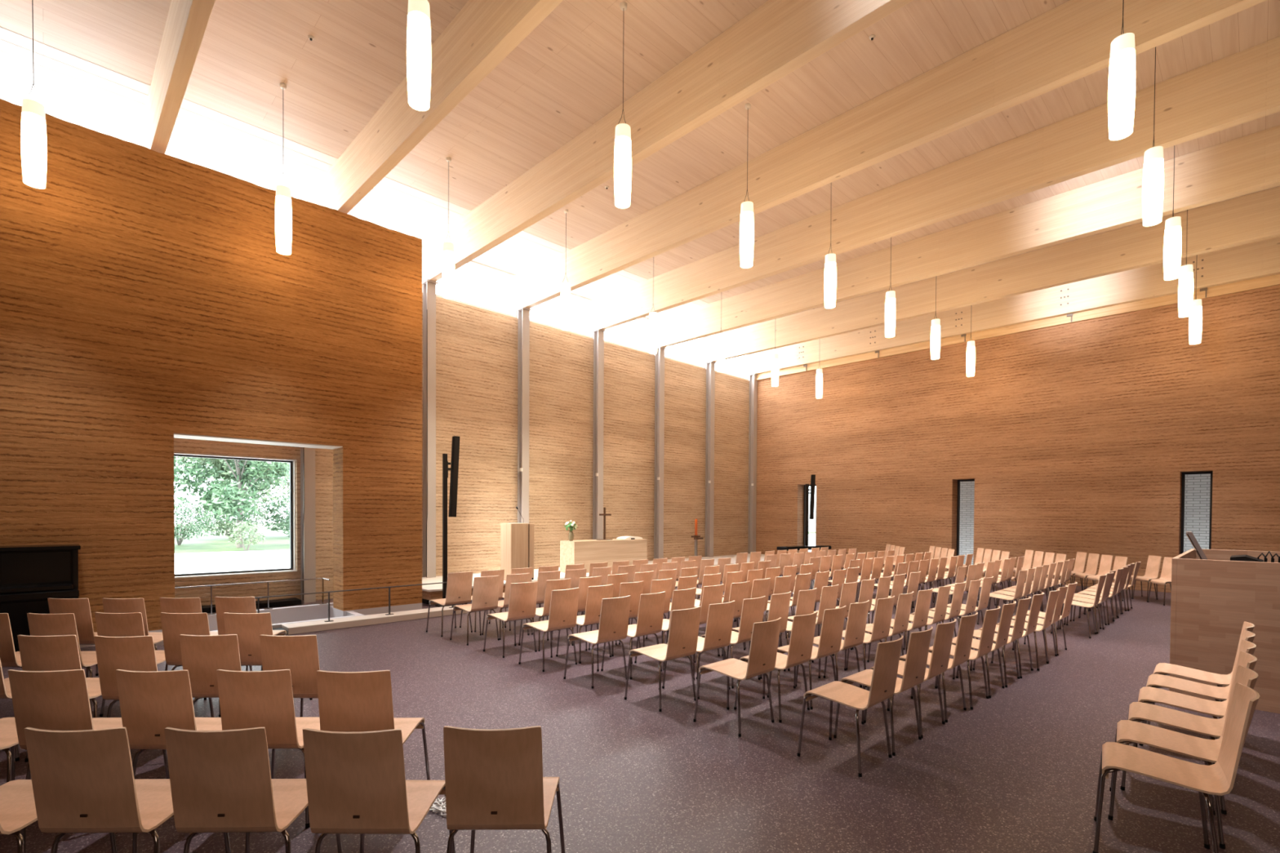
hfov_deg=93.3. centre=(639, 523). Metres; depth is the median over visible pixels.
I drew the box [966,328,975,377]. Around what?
pendant lamp
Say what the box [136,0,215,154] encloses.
ceiling beam
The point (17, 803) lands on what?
chair
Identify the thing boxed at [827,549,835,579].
chair
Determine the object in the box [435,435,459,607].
speaker
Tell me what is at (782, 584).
chair
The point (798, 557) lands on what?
chair
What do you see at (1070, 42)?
ceiling beam
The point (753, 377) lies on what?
steel column
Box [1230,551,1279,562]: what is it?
mixing console
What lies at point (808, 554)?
chair
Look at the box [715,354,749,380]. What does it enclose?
window
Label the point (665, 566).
chair
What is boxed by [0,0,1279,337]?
ceiling
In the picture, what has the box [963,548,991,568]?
chair
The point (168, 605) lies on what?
chair
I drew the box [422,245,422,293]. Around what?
window
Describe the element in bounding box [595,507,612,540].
cross
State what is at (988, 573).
chair
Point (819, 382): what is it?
pendant lamp
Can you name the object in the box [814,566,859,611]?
chair
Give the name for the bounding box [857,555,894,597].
chair
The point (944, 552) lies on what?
chair
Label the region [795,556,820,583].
chair
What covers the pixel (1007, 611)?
chair
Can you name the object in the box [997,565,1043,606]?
chair
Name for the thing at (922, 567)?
chair
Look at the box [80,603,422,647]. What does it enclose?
baseboard
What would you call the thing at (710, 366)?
steel column
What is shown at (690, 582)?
chair
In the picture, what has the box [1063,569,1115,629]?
chair
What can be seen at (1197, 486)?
brick wall
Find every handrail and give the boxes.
[174,577,329,614]
[254,582,453,622]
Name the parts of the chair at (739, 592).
seat, backrest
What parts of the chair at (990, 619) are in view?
seat, leg, leg, backrest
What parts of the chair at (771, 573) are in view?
backrest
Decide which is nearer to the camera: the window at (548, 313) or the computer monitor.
the computer monitor
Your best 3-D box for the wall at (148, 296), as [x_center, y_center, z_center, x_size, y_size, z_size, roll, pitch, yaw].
[-6.754,-1.742,7.914,7.850,6.313,0.470,-1,1,-44]
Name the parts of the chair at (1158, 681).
leg, seat, backrest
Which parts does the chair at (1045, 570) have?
seat, backrest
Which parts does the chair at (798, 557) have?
backrest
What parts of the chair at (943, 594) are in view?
leg, seat, backrest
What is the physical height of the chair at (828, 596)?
0.880 m
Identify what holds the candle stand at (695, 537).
on the stage platform
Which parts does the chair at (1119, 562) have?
seat, backrest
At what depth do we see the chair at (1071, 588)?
7.39 m
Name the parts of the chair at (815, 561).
backrest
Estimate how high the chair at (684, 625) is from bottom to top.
0.880 m
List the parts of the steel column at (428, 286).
cap plate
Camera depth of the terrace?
22.45 m
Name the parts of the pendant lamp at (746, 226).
cord, lamp shade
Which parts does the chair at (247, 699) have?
backrest, leg, seat, leg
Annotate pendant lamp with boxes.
[20,0,47,188]
[275,82,292,255]
[406,0,431,111]
[442,156,454,298]
[560,208,570,330]
[613,1,631,208]
[648,257,657,354]
[716,303,724,372]
[739,102,754,268]
[771,346,778,386]
[815,364,822,398]
[823,182,836,308]
[884,237,895,337]
[930,292,940,359]
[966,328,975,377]
[1107,0,1135,140]
[1142,46,1164,226]
[1163,145,1181,280]
[1177,209,1193,317]
[1188,271,1202,344]
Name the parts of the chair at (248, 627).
backrest, seat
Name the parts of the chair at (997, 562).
backrest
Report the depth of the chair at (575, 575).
8.85 m
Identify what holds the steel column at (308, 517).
on the floor
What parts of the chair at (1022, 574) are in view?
seat, backrest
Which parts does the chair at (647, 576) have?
backrest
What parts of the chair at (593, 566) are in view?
backrest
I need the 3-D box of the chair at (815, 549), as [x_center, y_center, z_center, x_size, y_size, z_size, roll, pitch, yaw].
[4.167,1.043,15.138,0.477,0.880,0.606,-1,1,-44]
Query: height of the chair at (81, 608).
0.880 m
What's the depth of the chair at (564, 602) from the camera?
6.58 m
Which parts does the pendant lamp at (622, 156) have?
cord, lamp shade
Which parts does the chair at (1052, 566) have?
backrest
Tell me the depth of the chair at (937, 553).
15.61 m
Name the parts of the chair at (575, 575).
backrest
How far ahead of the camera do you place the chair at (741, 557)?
12.82 m
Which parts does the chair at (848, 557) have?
backrest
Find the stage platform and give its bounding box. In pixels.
[422,553,764,604]
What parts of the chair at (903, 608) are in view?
leg, seat, leg, backrest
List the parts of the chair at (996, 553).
backrest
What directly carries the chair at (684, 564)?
on the floor
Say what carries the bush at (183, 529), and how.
on the lawn
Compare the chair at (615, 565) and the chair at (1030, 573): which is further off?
the chair at (615, 565)
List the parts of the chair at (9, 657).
seat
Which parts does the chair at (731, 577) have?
seat, backrest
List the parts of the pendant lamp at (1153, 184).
lamp shade, cord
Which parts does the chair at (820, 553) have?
backrest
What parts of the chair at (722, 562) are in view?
backrest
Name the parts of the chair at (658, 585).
backrest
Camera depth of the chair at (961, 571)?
9.73 m
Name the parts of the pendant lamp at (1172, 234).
lamp shade, cord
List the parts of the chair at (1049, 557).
backrest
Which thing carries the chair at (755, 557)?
on the floor
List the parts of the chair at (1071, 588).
seat, leg, leg, backrest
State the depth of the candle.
16.91 m
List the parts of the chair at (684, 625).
leg, leg, seat, backrest, leg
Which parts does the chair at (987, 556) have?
backrest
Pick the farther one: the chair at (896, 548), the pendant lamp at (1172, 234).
the chair at (896, 548)
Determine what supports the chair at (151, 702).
on the floor
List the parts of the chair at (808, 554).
backrest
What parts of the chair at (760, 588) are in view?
backrest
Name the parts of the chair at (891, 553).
backrest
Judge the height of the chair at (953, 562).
0.880 m
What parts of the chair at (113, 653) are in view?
seat, leg, backrest, leg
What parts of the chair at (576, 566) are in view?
backrest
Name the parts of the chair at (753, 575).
backrest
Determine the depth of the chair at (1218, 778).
2.97 m
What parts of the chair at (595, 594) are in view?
leg, leg, leg, seat, backrest, leg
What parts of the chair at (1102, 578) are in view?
seat, leg, leg, backrest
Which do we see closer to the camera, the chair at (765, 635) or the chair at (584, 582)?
the chair at (765, 635)
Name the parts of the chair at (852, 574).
backrest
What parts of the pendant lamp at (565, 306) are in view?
lamp shade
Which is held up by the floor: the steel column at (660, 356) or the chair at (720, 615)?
the chair at (720, 615)
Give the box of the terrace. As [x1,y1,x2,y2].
[174,537,815,573]
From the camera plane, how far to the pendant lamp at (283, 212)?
8.11 m
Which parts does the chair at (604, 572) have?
backrest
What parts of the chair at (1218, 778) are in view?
leg, leg, seat, leg, leg, backrest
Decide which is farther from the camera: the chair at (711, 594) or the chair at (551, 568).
the chair at (551, 568)
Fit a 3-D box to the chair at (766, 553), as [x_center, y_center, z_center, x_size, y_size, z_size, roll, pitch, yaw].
[2.738,1.057,13.753,0.606,0.880,0.477,1,1,45]
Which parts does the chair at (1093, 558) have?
seat, backrest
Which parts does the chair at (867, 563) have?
backrest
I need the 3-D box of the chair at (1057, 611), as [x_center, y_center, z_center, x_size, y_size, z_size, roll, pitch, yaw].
[4.773,1.172,7.273,0.606,0.880,0.477,1,1,45]
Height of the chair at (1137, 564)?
0.880 m
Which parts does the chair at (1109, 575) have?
leg, seat, leg, leg, backrest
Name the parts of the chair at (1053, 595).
leg, seat, leg, leg, backrest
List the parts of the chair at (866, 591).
backrest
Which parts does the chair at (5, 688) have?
backrest, seat, leg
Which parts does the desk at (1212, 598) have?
panel, panel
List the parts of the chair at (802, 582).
seat, backrest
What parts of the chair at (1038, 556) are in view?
backrest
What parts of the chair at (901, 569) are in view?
seat, backrest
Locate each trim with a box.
[173,433,342,449]
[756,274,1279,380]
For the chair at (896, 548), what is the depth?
15.99 m
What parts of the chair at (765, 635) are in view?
leg, leg, seat, leg, backrest, leg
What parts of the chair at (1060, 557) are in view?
backrest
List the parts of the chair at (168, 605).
backrest, seat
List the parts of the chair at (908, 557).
backrest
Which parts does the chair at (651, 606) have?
leg, leg, seat, backrest, leg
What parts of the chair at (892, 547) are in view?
backrest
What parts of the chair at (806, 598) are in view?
leg, seat, backrest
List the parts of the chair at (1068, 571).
backrest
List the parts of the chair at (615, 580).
backrest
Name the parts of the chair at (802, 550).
backrest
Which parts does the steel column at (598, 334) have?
cap plate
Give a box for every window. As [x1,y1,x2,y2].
[0,26,759,337]
[173,452,297,578]
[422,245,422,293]
[435,261,517,318]
[529,293,593,338]
[604,317,654,355]
[664,337,706,368]
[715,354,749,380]
[803,484,816,546]
[955,479,974,564]
[1180,471,1213,554]
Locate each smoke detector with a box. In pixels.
[307,35,314,40]
[869,34,875,39]
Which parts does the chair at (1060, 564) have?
backrest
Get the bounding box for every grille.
[451,437,459,515]
[810,475,815,518]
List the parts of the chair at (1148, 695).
leg, seat, backrest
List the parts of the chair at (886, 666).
leg, leg, seat, leg, backrest, leg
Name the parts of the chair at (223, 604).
backrest, seat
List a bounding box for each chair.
[0,613,22,667]
[0,659,19,761]
[0,717,18,782]
[0,779,117,852]
[8,669,169,779]
[17,635,101,762]
[23,727,231,852]
[26,613,97,715]
[47,598,98,675]
[93,635,214,717]
[94,612,195,716]
[102,598,163,666]
[115,669,222,777]
[160,597,241,671]
[160,612,252,717]
[164,727,342,852]
[179,634,241,705]
[214,596,286,671]
[216,669,319,828]
[223,612,312,700]
[259,634,319,717]
[302,728,455,852]
[316,670,430,780]
[426,571,472,636]
[443,725,564,852]
[449,575,499,645]
[459,568,504,632]
[481,573,530,639]
[483,581,537,657]
[488,567,533,627]
[513,570,560,635]
[518,577,571,651]
[518,587,579,671]
[533,565,559,622]
[542,568,586,621]
[551,575,602,645]
[555,584,613,663]
[563,595,631,688]
[564,564,584,615]
[579,573,628,627]
[584,562,608,614]
[586,566,611,626]
[588,581,644,656]
[600,591,666,679]
[611,560,629,574]
[617,564,635,582]
[618,577,672,647]
[624,606,701,711]
[628,570,653,625]
[631,568,676,624]
[632,559,648,572]
[634,587,696,671]
[635,563,657,617]
[645,575,697,639]
[652,558,667,580]
[661,561,678,585]
[662,600,735,699]
[666,583,724,662]
[671,556,684,581]
[675,560,695,590]
[680,567,697,577]
[688,555,702,588]
[693,565,719,608]
[693,617,781,737]
[694,573,721,607]
[695,559,714,599]
[696,557,731,586]
[696,595,765,688]
[697,563,738,599]
[697,570,742,626]
[721,581,750,656]
[722,568,763,622]
[726,591,791,679]
[733,611,817,723]
[735,552,747,571]
[735,567,780,621]
[737,577,770,648]
[740,561,754,582]
[749,551,760,569]
[757,560,771,579]
[764,551,774,560]
[765,554,777,568]
[765,575,791,638]
[767,573,810,638]
[767,605,846,709]
[768,564,797,616]
[775,550,786,567]
[778,553,791,575]
[778,584,839,662]
[779,548,808,577]
[782,552,804,576]
[785,587,817,671]
[787,549,797,565]
[790,570,829,602]
[792,563,813,615]
[794,550,825,589]
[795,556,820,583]
[795,600,869,687]
[796,635,903,777]
[804,551,814,589]
[808,554,843,589]
[811,547,819,557]
[813,568,846,611]
[813,581,857,655]
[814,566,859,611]
[817,548,846,571]
[818,555,831,572]
[820,546,828,555]
[820,577,875,649]
[822,595,894,687]
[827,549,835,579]
[827,559,860,602]
[829,553,854,585]
[833,626,933,755]
[843,548,856,569]
[844,558,872,602]
[846,591,913,670]
[854,575,891,639]
[856,552,866,584]
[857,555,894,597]
[857,556,883,597]
[863,618,956,738]
[866,551,875,571]
[866,587,933,662]
[867,573,906,623]
[871,551,885,573]
[871,571,920,633]
[874,562,906,595]
[876,546,904,580]
[880,554,904,594]
[881,550,894,572]
[881,553,913,576]
[884,544,890,560]
[884,545,895,561]
[884,546,899,569]
[888,560,918,608]
[889,584,951,649]
[890,552,923,591]
[890,559,928,608]
[892,611,977,722]
[904,558,938,602]
[906,551,931,590]
[906,581,965,648]
[912,546,935,562]
[919,556,947,598]
[919,605,999,709]
[921,555,957,598]
[924,548,955,584]
[924,578,981,631]
[930,554,964,593]
[931,565,967,620]
[933,546,941,582]
[933,564,977,616]
[936,547,947,584]
[937,600,1016,697]
[938,553,973,586]
[938,576,993,638]
[944,562,984,613]
[953,547,983,582]
[955,595,1031,687]
[961,560,995,604]
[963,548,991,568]
[964,560,1001,608]
[972,591,1044,678]
[977,557,1016,602]
[977,558,1010,605]
[977,568,1027,627]
[982,550,1000,568]
[982,551,1009,588]
[988,567,1035,609]
[991,588,1059,671]
[993,555,1024,596]
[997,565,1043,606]
[1000,550,1033,585]
[1004,585,1067,662]
[1005,564,1049,612]
[1008,551,1044,586]
[1013,562,1056,612]
[1014,582,1077,655]
[1021,552,1054,590]
[1021,560,1063,599]
[1029,560,1070,595]
[1033,553,1066,591]
[1035,558,1075,595]
[1050,573,1106,638]
[1058,572,1113,633]
[1060,551,1086,591]
[1061,553,1099,591]
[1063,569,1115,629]
[1072,568,1123,625]
[1073,554,1112,590]
[1080,565,1128,621]
[1083,564,1130,617]
[1085,555,1127,601]
[1089,562,1135,613]
[1093,683,1259,852]
[1096,561,1141,611]
[1107,665,1257,848]
[1117,555,1161,599]
[1120,651,1257,814]
[1132,556,1173,602]
[1133,640,1256,747]
[1138,630,1255,746]
[1146,621,1254,724]
[1147,578,1171,605]
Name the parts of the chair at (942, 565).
seat, backrest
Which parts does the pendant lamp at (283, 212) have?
cord, lamp shade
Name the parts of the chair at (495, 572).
leg, leg, backrest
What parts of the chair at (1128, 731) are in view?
leg, leg, seat, leg, leg, backrest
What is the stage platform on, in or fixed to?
on the floor
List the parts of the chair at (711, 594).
seat, backrest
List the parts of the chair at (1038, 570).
seat, backrest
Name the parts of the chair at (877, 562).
seat, backrest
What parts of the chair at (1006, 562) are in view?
seat, backrest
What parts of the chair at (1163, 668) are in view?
leg, seat, backrest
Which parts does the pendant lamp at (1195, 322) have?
lamp shade, cord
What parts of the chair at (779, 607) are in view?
leg, seat, backrest, leg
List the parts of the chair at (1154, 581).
leg, seat, leg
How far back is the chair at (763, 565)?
10.62 m
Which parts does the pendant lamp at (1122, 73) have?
lamp shade, cord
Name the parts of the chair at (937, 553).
backrest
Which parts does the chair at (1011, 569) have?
backrest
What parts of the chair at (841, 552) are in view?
backrest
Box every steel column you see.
[300,447,315,603]
[422,279,438,577]
[516,306,532,524]
[592,328,606,539]
[653,346,666,559]
[704,360,716,557]
[747,373,758,553]
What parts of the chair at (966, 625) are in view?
leg, seat, leg, leg, backrest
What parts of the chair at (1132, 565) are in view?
leg, leg, backrest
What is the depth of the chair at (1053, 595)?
6.68 m
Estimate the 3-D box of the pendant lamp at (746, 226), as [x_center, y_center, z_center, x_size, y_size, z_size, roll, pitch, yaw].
[1.512,-4.762,8.519,0.198,2.247,0.198,0,1,-7]
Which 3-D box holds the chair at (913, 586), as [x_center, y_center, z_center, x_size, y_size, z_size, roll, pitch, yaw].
[3.813,1.140,8.947,0.606,0.880,0.477,1,1,45]
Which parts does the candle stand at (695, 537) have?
post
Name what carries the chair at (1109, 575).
on the floor
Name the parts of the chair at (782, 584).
backrest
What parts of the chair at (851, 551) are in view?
backrest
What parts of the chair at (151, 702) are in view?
leg, backrest, seat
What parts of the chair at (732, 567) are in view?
backrest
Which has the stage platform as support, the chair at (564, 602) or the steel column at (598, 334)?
the steel column at (598, 334)
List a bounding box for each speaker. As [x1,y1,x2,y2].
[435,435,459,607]
[804,475,815,551]
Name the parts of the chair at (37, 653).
backrest, seat, leg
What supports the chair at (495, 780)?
on the floor
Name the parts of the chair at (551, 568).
backrest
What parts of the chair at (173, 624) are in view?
seat, leg, backrest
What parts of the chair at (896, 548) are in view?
backrest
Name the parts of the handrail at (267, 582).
post, post, post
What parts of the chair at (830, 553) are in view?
backrest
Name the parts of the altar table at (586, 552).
panel, panel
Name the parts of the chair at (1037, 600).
leg, seat, leg, leg, backrest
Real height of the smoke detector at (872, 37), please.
0.035 m
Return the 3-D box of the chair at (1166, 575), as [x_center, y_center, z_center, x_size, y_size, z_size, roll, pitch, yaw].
[10.399,1.126,12.164,0.606,0.880,0.477,0,1,9]
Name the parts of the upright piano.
panel, panel, lid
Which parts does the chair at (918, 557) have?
backrest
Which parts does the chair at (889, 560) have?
backrest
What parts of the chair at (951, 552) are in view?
backrest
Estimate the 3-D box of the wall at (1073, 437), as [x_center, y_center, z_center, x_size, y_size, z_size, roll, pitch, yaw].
[10.404,-1.696,15.350,0.550,6.420,17.820,-1,1,-44]
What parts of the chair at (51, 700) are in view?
leg, backrest, seat, leg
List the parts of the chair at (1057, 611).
seat, leg, leg, backrest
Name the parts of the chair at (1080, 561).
seat, backrest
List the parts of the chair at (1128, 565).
seat, leg, backrest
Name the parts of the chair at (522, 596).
leg, leg, seat, leg, backrest, leg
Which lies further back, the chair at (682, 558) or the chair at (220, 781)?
the chair at (682, 558)
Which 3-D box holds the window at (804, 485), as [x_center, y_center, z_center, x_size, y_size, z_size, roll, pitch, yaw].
[5.817,-0.001,20.287,0.080,2.580,0.680,-1,1,-44]
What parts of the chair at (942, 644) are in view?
leg, leg, seat, leg, leg, backrest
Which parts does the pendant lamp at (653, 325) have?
cord, lamp shade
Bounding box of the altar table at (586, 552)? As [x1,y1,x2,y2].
[560,538,647,573]
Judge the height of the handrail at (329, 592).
0.439 m
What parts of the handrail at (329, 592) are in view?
post, post, post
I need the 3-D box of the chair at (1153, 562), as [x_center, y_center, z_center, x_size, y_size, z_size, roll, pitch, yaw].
[10.470,1.119,12.629,0.606,0.880,0.477,0,1,9]
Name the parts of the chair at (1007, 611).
leg, seat, leg, leg, backrest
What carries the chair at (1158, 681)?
on the floor
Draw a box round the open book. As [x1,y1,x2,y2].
[616,536,642,539]
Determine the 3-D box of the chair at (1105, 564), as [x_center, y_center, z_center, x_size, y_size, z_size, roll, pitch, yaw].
[9.626,1.111,12.819,0.606,0.880,0.477,0,1,9]
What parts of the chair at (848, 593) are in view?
backrest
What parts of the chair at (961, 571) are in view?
seat, backrest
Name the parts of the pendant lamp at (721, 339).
lamp shade, cord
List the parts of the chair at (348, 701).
backrest, seat, leg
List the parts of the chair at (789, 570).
backrest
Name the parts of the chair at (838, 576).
backrest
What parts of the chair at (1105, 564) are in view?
seat, backrest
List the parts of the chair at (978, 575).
backrest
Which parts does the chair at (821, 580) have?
backrest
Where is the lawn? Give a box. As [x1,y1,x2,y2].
[174,523,815,553]
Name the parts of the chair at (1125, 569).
seat, leg, backrest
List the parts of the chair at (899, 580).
seat, backrest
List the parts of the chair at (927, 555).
backrest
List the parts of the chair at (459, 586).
leg, leg, seat, leg, backrest, leg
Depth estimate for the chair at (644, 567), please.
9.86 m
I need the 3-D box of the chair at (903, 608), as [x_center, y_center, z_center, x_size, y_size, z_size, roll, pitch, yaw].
[2.634,1.171,6.577,0.606,0.880,0.477,1,1,45]
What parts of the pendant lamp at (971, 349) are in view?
lamp shade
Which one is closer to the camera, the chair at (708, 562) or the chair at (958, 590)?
the chair at (958, 590)
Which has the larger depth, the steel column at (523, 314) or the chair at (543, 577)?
the steel column at (523, 314)
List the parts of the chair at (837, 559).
backrest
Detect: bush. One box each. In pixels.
[173,497,217,545]
[193,489,268,538]
[226,521,265,551]
[257,490,289,533]
[279,510,289,537]
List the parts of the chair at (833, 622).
leg, leg, seat, leg, backrest, leg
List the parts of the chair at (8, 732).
leg, seat, leg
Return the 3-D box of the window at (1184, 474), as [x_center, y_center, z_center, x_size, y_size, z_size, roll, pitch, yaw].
[12.450,0.145,13.515,0.080,2.580,0.520,-1,1,-44]
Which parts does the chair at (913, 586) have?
backrest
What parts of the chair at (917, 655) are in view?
leg, leg, seat, leg, leg, backrest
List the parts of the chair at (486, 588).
leg, leg, seat, leg, backrest, leg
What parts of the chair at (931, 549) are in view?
backrest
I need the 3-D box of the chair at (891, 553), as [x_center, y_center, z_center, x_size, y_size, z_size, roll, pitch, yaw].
[5.691,1.065,14.292,0.477,0.880,0.606,-1,1,-44]
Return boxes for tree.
[173,456,275,535]
[173,456,289,547]
[257,466,289,504]
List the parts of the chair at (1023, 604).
leg, seat, leg, leg, backrest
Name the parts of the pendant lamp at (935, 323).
lamp shade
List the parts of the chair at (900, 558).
backrest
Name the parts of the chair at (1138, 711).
leg, seat, leg, backrest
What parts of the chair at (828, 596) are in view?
seat, backrest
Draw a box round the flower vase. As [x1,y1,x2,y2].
[564,520,577,541]
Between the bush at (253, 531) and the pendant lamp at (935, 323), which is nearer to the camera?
the pendant lamp at (935, 323)
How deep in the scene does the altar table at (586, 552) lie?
14.51 m
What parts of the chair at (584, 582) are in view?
seat, backrest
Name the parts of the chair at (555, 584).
leg, seat, leg, backrest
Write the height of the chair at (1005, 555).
0.880 m
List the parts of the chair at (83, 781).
leg, backrest, seat, leg, leg, leg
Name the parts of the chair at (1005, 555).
seat, backrest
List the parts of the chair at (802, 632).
leg, leg, seat, leg, backrest, leg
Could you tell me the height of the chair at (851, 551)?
0.880 m
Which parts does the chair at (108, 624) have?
leg, backrest, seat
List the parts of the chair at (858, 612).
leg, leg, leg, seat, backrest, leg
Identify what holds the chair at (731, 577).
on the floor
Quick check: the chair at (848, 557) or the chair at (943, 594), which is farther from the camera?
the chair at (848, 557)
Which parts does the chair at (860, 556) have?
backrest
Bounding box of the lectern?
[500,523,533,581]
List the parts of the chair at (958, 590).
leg, seat, backrest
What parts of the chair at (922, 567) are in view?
backrest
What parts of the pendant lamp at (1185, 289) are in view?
lamp shade, cord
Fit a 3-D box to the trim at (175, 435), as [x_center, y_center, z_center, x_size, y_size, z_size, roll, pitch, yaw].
[-5.656,-1.212,9.021,2.140,0.017,0.480,-1,1,-44]
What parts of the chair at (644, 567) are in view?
backrest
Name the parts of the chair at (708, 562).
backrest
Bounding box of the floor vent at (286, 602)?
[201,597,301,613]
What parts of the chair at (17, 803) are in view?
leg, seat, leg, leg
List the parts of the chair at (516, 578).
leg, seat, leg, backrest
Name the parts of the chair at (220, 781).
leg, backrest, seat, leg, leg, leg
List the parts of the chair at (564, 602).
leg, leg, seat, leg, backrest, leg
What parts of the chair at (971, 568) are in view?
seat, backrest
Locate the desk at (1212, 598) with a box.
[1168,548,1279,713]
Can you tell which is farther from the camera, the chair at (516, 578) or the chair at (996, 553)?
the chair at (996, 553)
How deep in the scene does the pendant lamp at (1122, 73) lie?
5.48 m
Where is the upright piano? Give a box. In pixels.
[0,544,80,652]
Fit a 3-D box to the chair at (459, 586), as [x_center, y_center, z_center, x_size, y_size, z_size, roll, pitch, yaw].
[-2.660,1.109,8.525,0.606,0.880,0.477,1,1,45]
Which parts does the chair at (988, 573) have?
backrest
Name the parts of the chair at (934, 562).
seat, backrest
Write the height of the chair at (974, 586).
0.880 m
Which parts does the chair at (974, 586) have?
seat, backrest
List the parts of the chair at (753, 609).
leg, seat, leg, backrest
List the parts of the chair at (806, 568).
backrest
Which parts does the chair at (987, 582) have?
seat, leg, backrest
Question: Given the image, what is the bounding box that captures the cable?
[429,795,446,816]
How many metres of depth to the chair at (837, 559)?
12.33 m
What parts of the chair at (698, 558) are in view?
backrest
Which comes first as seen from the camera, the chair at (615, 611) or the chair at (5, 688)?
the chair at (5, 688)
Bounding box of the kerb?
[281,604,467,635]
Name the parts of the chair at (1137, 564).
leg, leg, backrest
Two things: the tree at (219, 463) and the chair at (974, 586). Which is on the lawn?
the tree at (219, 463)
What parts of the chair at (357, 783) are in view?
leg, backrest, leg, seat, leg, leg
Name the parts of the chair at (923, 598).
leg, seat, leg, backrest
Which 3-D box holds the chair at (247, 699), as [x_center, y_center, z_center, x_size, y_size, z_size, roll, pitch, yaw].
[-2.018,1.195,3.405,0.477,0.880,0.606,0,1,-1]
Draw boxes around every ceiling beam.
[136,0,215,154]
[304,0,563,213]
[423,0,913,281]
[518,0,1266,308]
[593,36,1279,329]
[657,124,1279,347]
[706,186,1279,361]
[749,236,1279,373]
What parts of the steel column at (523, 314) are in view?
cap plate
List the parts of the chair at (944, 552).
backrest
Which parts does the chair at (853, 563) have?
backrest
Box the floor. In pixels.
[0,568,1279,852]
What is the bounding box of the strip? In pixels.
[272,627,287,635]
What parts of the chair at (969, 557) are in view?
backrest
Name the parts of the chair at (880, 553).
backrest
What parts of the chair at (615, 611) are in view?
leg, leg, seat, leg, backrest, leg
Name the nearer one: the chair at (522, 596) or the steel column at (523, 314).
the chair at (522, 596)
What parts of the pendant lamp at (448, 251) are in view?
cord, lamp shade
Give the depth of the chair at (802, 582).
8.34 m
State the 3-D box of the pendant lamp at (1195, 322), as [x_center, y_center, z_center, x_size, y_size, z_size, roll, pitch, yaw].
[11.244,-4.766,12.214,0.198,2.247,0.198,0,1,-7]
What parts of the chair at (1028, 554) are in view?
backrest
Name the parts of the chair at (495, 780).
leg, leg, backrest, seat, leg, leg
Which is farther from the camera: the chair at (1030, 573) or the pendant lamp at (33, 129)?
the chair at (1030, 573)
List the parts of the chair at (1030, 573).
seat, backrest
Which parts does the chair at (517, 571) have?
backrest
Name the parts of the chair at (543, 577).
seat, backrest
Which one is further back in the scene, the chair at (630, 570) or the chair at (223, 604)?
the chair at (630, 570)
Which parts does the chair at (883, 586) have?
seat, backrest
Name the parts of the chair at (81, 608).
backrest, seat, leg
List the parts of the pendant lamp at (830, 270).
lamp shade, cord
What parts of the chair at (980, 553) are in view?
backrest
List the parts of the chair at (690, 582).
backrest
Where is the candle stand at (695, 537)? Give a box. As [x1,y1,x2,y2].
[691,535,703,555]
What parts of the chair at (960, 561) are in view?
backrest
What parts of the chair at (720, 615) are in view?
leg, leg, seat, leg, backrest, leg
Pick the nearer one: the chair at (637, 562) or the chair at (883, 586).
the chair at (883, 586)
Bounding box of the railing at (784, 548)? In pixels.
[777,545,831,574]
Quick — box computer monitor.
[1186,531,1207,559]
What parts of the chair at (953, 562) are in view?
seat, backrest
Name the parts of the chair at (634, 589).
backrest, seat, leg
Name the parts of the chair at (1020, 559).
backrest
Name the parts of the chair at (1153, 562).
seat, backrest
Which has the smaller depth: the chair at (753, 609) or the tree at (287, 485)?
the chair at (753, 609)
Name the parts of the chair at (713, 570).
seat, backrest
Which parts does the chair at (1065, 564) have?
backrest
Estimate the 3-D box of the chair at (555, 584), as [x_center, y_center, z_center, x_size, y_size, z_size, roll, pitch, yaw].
[-1.185,1.131,7.695,0.477,0.880,0.606,-1,1,-44]
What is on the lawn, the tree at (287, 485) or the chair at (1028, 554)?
the tree at (287, 485)
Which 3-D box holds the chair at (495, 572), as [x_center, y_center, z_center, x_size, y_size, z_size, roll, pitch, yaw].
[-2.290,1.106,8.863,0.477,0.880,0.606,-1,1,-44]
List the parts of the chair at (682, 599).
leg, seat, leg, backrest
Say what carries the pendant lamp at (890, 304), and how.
hanging from the ceiling
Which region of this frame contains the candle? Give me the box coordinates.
[694,519,697,535]
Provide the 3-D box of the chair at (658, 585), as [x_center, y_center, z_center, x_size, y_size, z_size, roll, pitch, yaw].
[0.100,1.137,7.777,0.477,0.880,0.606,-1,1,-44]
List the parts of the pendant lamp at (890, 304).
lamp shade, cord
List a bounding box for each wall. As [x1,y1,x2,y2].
[0,98,422,631]
[173,293,749,605]
[755,284,1279,592]
[959,474,1210,564]
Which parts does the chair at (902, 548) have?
backrest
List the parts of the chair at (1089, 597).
leg, seat, leg, leg, backrest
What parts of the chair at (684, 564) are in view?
backrest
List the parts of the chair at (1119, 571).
leg, seat, leg, leg, backrest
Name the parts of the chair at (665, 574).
backrest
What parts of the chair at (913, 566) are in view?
backrest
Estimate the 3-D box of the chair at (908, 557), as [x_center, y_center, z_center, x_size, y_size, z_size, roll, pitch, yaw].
[5.547,1.085,13.009,0.477,0.880,0.606,-1,1,-44]
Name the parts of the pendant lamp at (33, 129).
cord, lamp shade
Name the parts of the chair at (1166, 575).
leg, leg, seat, backrest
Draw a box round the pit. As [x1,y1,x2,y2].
[155,602,364,645]
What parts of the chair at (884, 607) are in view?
leg, leg, leg, seat, backrest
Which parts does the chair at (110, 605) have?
backrest, seat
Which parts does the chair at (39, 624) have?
backrest, leg, leg, seat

